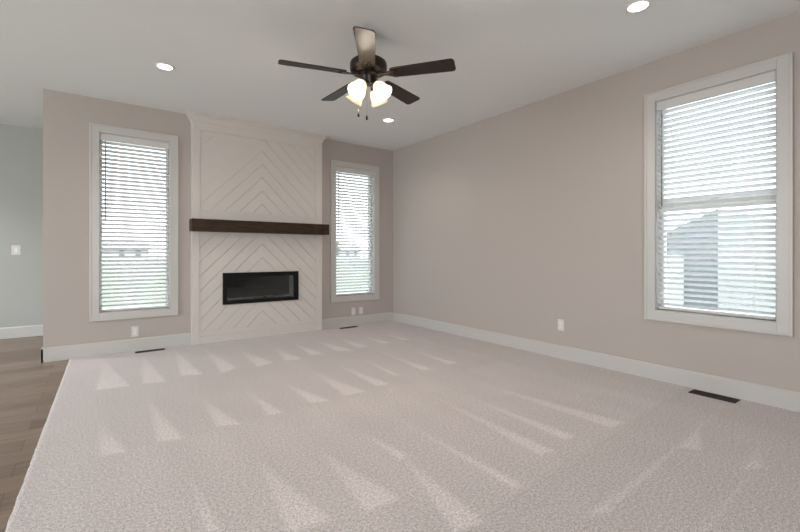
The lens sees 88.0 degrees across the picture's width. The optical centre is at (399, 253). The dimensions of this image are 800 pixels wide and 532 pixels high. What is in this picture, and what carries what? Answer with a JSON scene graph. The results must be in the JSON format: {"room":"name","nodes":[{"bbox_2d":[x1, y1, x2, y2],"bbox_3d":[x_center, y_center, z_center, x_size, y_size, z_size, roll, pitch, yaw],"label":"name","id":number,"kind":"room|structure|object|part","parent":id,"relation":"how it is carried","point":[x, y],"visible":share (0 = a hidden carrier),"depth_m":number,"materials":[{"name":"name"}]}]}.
{"room":"living room","nodes":[
{"label":"living room","id":0,"kind":"room"},
{"bbox_2d":[0,124,42,327],"bbox_3d":[-6.527,-0.278,4.342,4.855,2.760,0.160,0,0,-36],"label":"wall","id":1,"kind":"structure","parent":0,"point":[21,148],"depth_m":5.40,"materials":[{"name":"grey paint"}]},
{"bbox_2d":[11,245,20,254],"bbox_3d":[-4.978,-0.044,5.372,0.088,0.124,0.010,0,0,-36],"label":"light switch","id":2,"kind":"object","parent":1,"relation":"attached to","point":[15,249],"visible":1,"depth_m":5.37,"materials":[{"name":"white plastic"}]},
{"bbox_2d":[0,336,68,531],"bbox_3d":[-1.733,1.163,1.310,9.320,0.138,10.720,0,0,-36],"label":"floor","id":3,"kind":"structure","parent":0,"point":[29,387],"depth_m":3.00,"materials":[{"name":"brown wood"}]},
{"bbox_2d":[5,320,799,531],"bbox_3d":[0.702,1.088,1.979,4.280,0.012,8.599,0,0,-36],"label":"carpet","id":4,"kind":"object","parent":3,"relation":"on","point":[386,426],"visible":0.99,"depth_m":2.32,"materials":[{"name":"beige carpet"}]},
{"bbox_2d":[135,348,164,352],"bbox_3d":[-2.771,1.079,4.598,0.285,0.006,0.075,0,0,-36],"label":"floor register","id":5,"kind":"object","parent":4,"relation":"on","point":[161,348],"visible":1,"depth_m":4.60,"materials":[{"name":"brown metal"}]},
{"bbox_2d":[688,389,739,402],"bbox_3d":[2.373,1.079,3.137,0.115,0.006,0.295,0,0,-36],"label":"floor register","id":6,"kind":"object","parent":4,"relation":"on","point":[698,392],"visible":1,"depth_m":3.13,"materials":[{"name":"brown metal"}]},
{"bbox_2d":[694,391,734,400],"bbox_3d":[2.373,1.080,3.137,0.083,0.004,0.236,0,0,-36],"label":"grille","id":7,"kind":"object","parent":6,"relation":"attached to","point":[724,398],"depth_m":3.13,"materials":[{"name":"brown metal"}]},
{"bbox_2d":[43,89,392,347],"bbox_3d":[-2.383,-0.278,6.165,4.305,2.760,1.800,0,0,-36],"label":"wall","id":8,"kind":"structure","parent":0,"point":[67,117],"depth_m":4.41,"materials":[{"name":"beige paint"}]},
{"bbox_2d":[89,123,177,321],"bbox_3d":[-2.991,-0.329,4.689,0.836,2.102,0.182,0,0,-36],"label":"window","id":9,"kind":"structure","parent":8,"relation":"in","point":[95,129],"depth_m":4.52,"materials":[{"name":"grey paint"}]},
{"bbox_3d":[-3.020,-0.329,4.728,0.656,1.922,0.065,0,0,-36],"label":"frame","id":10,"kind":"part","parent":9,"relation":"part of","materials":[{"name":"white plastic"}]},
{"bbox_2d":[100,133,168,311],"bbox_3d":[-2.970,-0.330,4.661,0.654,1.918,0.073,0,0,-36],"label":"window blind","id":11,"kind":"object","parent":9,"relation":"attached to","point":[112,139],"visible":1,"depth_m":4.65,"materials":[{"name":"grey plastic"}]},
{"bbox_3d":[-2.976,0.618,4.668,0.648,0.020,0.050,0,0,-36],"label":"rail","id":12,"kind":"part","parent":11,"relation":"part of","materials":[{"name":"grey plastic"}]},
{"bbox_3d":[-2.799,-0.313,4.798,0.002,1.863,0.054,0,0,-36],"label":"ladder cord","id":13,"kind":"part","parent":11,"relation":"part of","materials":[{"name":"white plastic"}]},
{"bbox_2d":[131,326,138,336],"bbox_3d":[-2.956,0.870,4.624,0.070,0.115,0.008,0,0,-36],"label":"wall outlet","id":14,"kind":"object","parent":8,"relation":"attached to","point":[134,329],"visible":1,"depth_m":4.62,"materials":[{"name":"white plastic"}]},
{"bbox_2d":[0,312,392,362],"bbox_3d":[-4.272,1.022,4.771,9.000,0.144,1.815,0,0,-36],"label":"baseboard","id":15,"kind":"structure","parent":8,"relation":"attached to","point":[58,353],"depth_m":4.74,"materials":[{"name":"grey paint"}]},
{"bbox_2d":[186,110,326,344],"bbox_3d":[-1.787,-0.287,5.391,1.776,2.740,0.155,0,0,-36],"label":"fireplace surround","id":16,"kind":"object","parent":8,"relation":"attached to","point":[241,170],"visible":0.98,"depth_m":5.30,"materials":[{"name":"grey paint"}]},
{"bbox_3d":[-1.787,-1.611,5.391,1.776,0.092,0.155,0,0,-36],"label":"crown molding","id":17,"kind":"part","parent":16,"relation":"part of","materials":[{"name":"grey paint"}]},
{"bbox_3d":[-1.788,-0.383,5.379,1.498,0.240,0.028,0,0,-36],"label":"shelf rail","id":18,"kind":"part","parent":16,"relation":"part of","materials":[{"name":"grey paint"}]},
{"bbox_3d":[-1.791,0.334,5.382,1.498,1.193,0.020,0,0,-36],"label":"chevron panel","id":19,"kind":"part","parent":16,"relation":"part of","materials":[{"name":"grey paint"}]},
{"bbox_3d":[-1.788,1.006,5.379,1.498,0.152,0.028,0,0,-36],"label":"rail","id":20,"kind":"part","parent":16,"relation":"part of","materials":[{"name":"grey paint"}]},
{"bbox_3d":[-1.791,-0.991,5.382,1.498,0.977,0.020,0,0,-36],"label":"chevron panel","id":21,"kind":"part","parent":16,"relation":"part of","materials":[{"name":"grey paint"}]},
{"bbox_2d":[189,218,328,234],"bbox_3d":[-1.724,-0.330,5.302,1.728,0.143,0.171,0,0,-36],"label":"mantel beam","id":22,"kind":"structure","parent":16,"relation":"attached to","point":[200,225],"depth_m":5.15,"materials":[{"name":"brown wood"}]},
{"bbox_2d":[223,271,298,304],"bbox_3d":[-1.848,0.435,5.461,0.974,0.390,0.259,0,0,-36],"label":"fireplace insert","id":23,"kind":"object","parent":16,"relation":"in","point":[244,287],"visible":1,"depth_m":5.51,"materials":[{"name":"black metal"},{"name":"dark glass"},{"name":"clear crystal"}]},
{"bbox_3d":[-1.487,0.435,5.734,0.006,0.328,0.226,0,0,-36],"label":"panel","id":24,"kind":"part","parent":23,"relation":"part of","materials":[{"name":"black metal"}]},
{"bbox_2d":[330,160,378,302],"bbox_3d":[-0.717,-0.324,6.357,0.842,2.088,0.182,0,0,-36],"label":"window","id":25,"kind":"structure","parent":8,"relation":"in","point":[333,163],"depth_m":6.36,"materials":[{"name":"grey paint"}]},
{"bbox_3d":[-0.746,-0.324,6.396,0.662,1.908,0.065,0,0,-36],"label":"frame","id":26,"kind":"part","parent":25,"relation":"part of","materials":[{"name":"white plastic"}]},
{"bbox_2d":[336,167,373,295],"bbox_3d":[-0.696,-0.325,6.328,0.660,1.904,0.073,0,0,-36],"label":"window blind","id":27,"kind":"object","parent":25,"relation":"attached to","point":[346,171],"visible":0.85,"depth_m":6.33,"materials":[{"name":"grey plastic"}]},
{"bbox_3d":[-0.702,0.616,6.336,0.654,0.020,0.050,0,0,-36],"label":"rail","id":28,"kind":"part","parent":27,"relation":"part of","materials":[{"name":"grey plastic"}]},
{"bbox_2d":[0,0,799,150],"bbox_3d":[-1.733,-1.758,1.310,9.320,0.200,10.720,0,0,-36],"label":"ceiling","id":29,"kind":"structure","parent":0,"point":[508,55],"depth_m":3.39,"materials":[{"name":"paint"}]},
{"bbox_2d":[155,63,174,70],"bbox_3d":[-2.084,-1.653,3.676,0.154,0.008,0.154,0,0,-36],"label":"recessed light","id":30,"kind":"object","parent":29,"relation":"in","point":[164,66],"visible":1,"depth_m":3.67,"materials":[{"name":"white plastic"}]},
{"bbox_2d":[278,26,455,119],"bbox_3d":[-0.268,-1.331,3.162,1.273,0.652,1.225,0,0,-36],"label":"ceiling fan","id":31,"kind":"object","parent":29,"relation":"hanging from","point":[367,66],"visible":1,"depth_m":3.04,"materials":[{"name":"brown metal"}]},
{"bbox_3d":[-0.628,-1.344,2.988,0.480,0.007,0.138,0,12,-20],"label":"blade","id":32,"kind":"part","parent":31,"relation":"part of","materials":[{"name":"brown wood"}]},
{"bbox_3d":[-0.493,-1.344,3.457,0.138,0.007,0.480,-15,9,-37],"label":"blade","id":33,"kind":"part","parent":31,"relation":"part of","materials":[{"name":"brown wood"}]},
{"bbox_3d":[-0.350,-1.207,3.195,0.136,0.148,0.144,0,0,-36],"label":"lamp shade","id":34,"kind":"part","parent":31,"relation":"part of","materials":[{"name":"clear glass"}]},
{"bbox_3d":[-0.304,-1.207,3.018,0.144,0.148,0.136,0,0,-36],"label":"lamp shade","id":35,"kind":"part","parent":31,"relation":"part of","materials":[{"name":"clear glass"}]},
{"bbox_3d":[-0.292,-1.230,3.043,0.064,0.070,0.051,0,0,-36],"label":"bulb","id":36,"kind":"part","parent":31,"relation":"part of","materials":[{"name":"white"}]},
{"bbox_3d":[-0.224,-1.344,2.715,0.138,0.007,0.480,12,0,-2],"label":"blade","id":37,"kind":"part","parent":31,"relation":"part of","materials":[{"name":"brown wood"}]},
{"bbox_3d":[-0.172,-1.207,3.241,0.144,0.148,0.136,0,0,-36],"label":"lamp shade","id":38,"kind":"part","parent":31,"relation":"part of","materials":[{"name":"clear glass"}]},
{"bbox_3d":[-0.126,-1.207,3.064,0.136,0.148,0.144,0,0,-36],"label":"lamp shade","id":39,"kind":"part","parent":31,"relation":"part of","materials":[{"name":"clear glass"}]},
{"bbox_3d":[-0.006,-1.344,3.474,0.138,0.007,0.480,-14,-8,33],"label":"blade","id":40,"kind":"part","parent":31,"relation":"part of","materials":[{"name":"brown wood"}]},
{"bbox_3d":[0.161,-1.344,3.015,0.480,0.007,0.138,0,-12,16],"label":"blade","id":41,"kind":"part","parent":31,"relation":"part of","materials":[{"name":"brown wood"}]},
{"bbox_2d":[382,118,394,121],"bbox_3d":[-0.143,-1.653,5.151,0.154,0.008,0.154,0,0,-36],"label":"recessed light","id":42,"kind":"object","parent":29,"relation":"in","point":[384,119],"visible":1,"depth_m":5.15,"materials":[{"name":"white plastic"}]},
{"bbox_2d":[625,0,650,12],"bbox_3d":[1.595,-1.653,2.777,0.154,0.008,0.154,0,0,-36],"label":"recessed light","id":43,"kind":"object","parent":29,"relation":"in","point":[637,6],"visible":1,"depth_m":2.78,"materials":[{"name":"white plastic"}]},
{"bbox_2d":[393,11,799,391],"bbox_3d":[2.445,-0.278,3.357,0.160,2.760,8.760,0,0,-36],"label":"wall","id":44,"kind":"structure","parent":0,"point":[517,222],"depth_m":4.22,"materials":[{"name":"beige paint"}]},
{"bbox_2d":[558,319,563,330],"bbox_3d":[1.661,0.739,4.283,0.008,0.115,0.070,0,0,-36],"label":"wall outlet","id":45,"kind":"object","parent":44,"relation":"attached to","point":[560,321],"visible":1,"depth_m":4.28,"materials":[{"name":"white plastic"}]},
{"bbox_2d":[393,312,799,411],"bbox_3d":[2.422,1.017,3.241,0.015,0.134,8.600,0,0,-36],"label":"baseboard","id":46,"kind":"structure","parent":44,"relation":"attached to","point":[771,396],"depth_m":3.68,"materials":[{"name":"grey paint"}]},
{"bbox_2d":[644,52,792,336],"bbox_3d":[2.485,-0.406,3.284,0.182,1.956,0.956,0,0,-36],"label":"window","id":47,"kind":"structure","parent":44,"relation":"in","point":[782,64],"depth_m":3.11,"materials":[{"name":"grey paint"}]},
{"bbox_2d":[657,71,775,319],"bbox_3d":[2.457,-0.409,3.263,0.073,1.768,0.774,0,0,-36],"label":"window blind","id":48,"kind":"object","parent":47,"relation":"attached to","point":[770,77],"visible":0.86,"depth_m":3.22,"materials":[{"name":"grey plastic"}]},
{"bbox_3d":[2.464,0.464,3.268,0.050,0.020,0.768,0,0,-36],"label":"rail","id":49,"kind":"part","parent":48,"relation":"part of","materials":[{"name":"grey plastic"}]},
{"bbox_3d":[2.618,-0.393,3.059,0.054,1.714,0.002,0,0,-36],"label":"ladder cord","id":50,"kind":"part","parent":48,"relation":"part of","materials":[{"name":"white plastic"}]},
{"bbox_3d":[2.524,-0.406,3.312,0.065,1.776,0.776,0,0,-36],"label":"frame","id":51,"kind":"part","parent":47,"relation":"part of","materials":[{"name":"white plastic"}]},
{"bbox_3d":[2.522,-0.418,3.310,0.052,0.060,0.732,0,0,-36],"label":"meeting rail","id":52,"kind":"part","parent":47,"relation":"part of","materials":[{"name":"white plastic"}]},
{"label":"outside","id":53,"kind":"structure","parent":0,"visible":0},
{"bbox_2d":[102,258,774,315],"bbox_3d":[-29.685,1.682,47.032,140.000,0.300,220.000,0,0,-36],"label":"lawn","id":54,"kind":"structure","parent":53,"point":[129,286],"depth_m":21.83,"materials":[{"name":"green plant"}]},
{"bbox_2d":[102,242,149,259],"bbox_3d":[-61.620,-0.568,90.576,11.600,4.200,7.000,0,0,-36],"label":"house","id":55,"kind":"structure","parent":54,"relation":"on","point":[102,242],"depth_m":89.31,"materials":[{"name":"grey"}]},
{"bbox_2d":[336,245,361,258],"bbox_3d":[-18.022,-0.518,127.511,10.600,4.100,7.000,0,0,-36],"label":"house","id":56,"kind":"structure","parent":54,"relation":"on","point":[338,245],"depth_m":125.98,"materials":[{"name":"grey"}]},
{"bbox_2d":[667,208,774,314],"bbox_3d":[9.763,0.322,13.087,11.530,2.420,3.803,0,0,-36],"label":"house","id":57,"kind":"structure","parent":54,"relation":"on","point":[726,214],"depth_m":8.67,"materials":[{"name":"grey"}]},
{"bbox_3d":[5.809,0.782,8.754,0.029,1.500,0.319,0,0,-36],"label":"door","id":58,"kind":"part","parent":57,"relation":"part of","materials":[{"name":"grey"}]}
]}

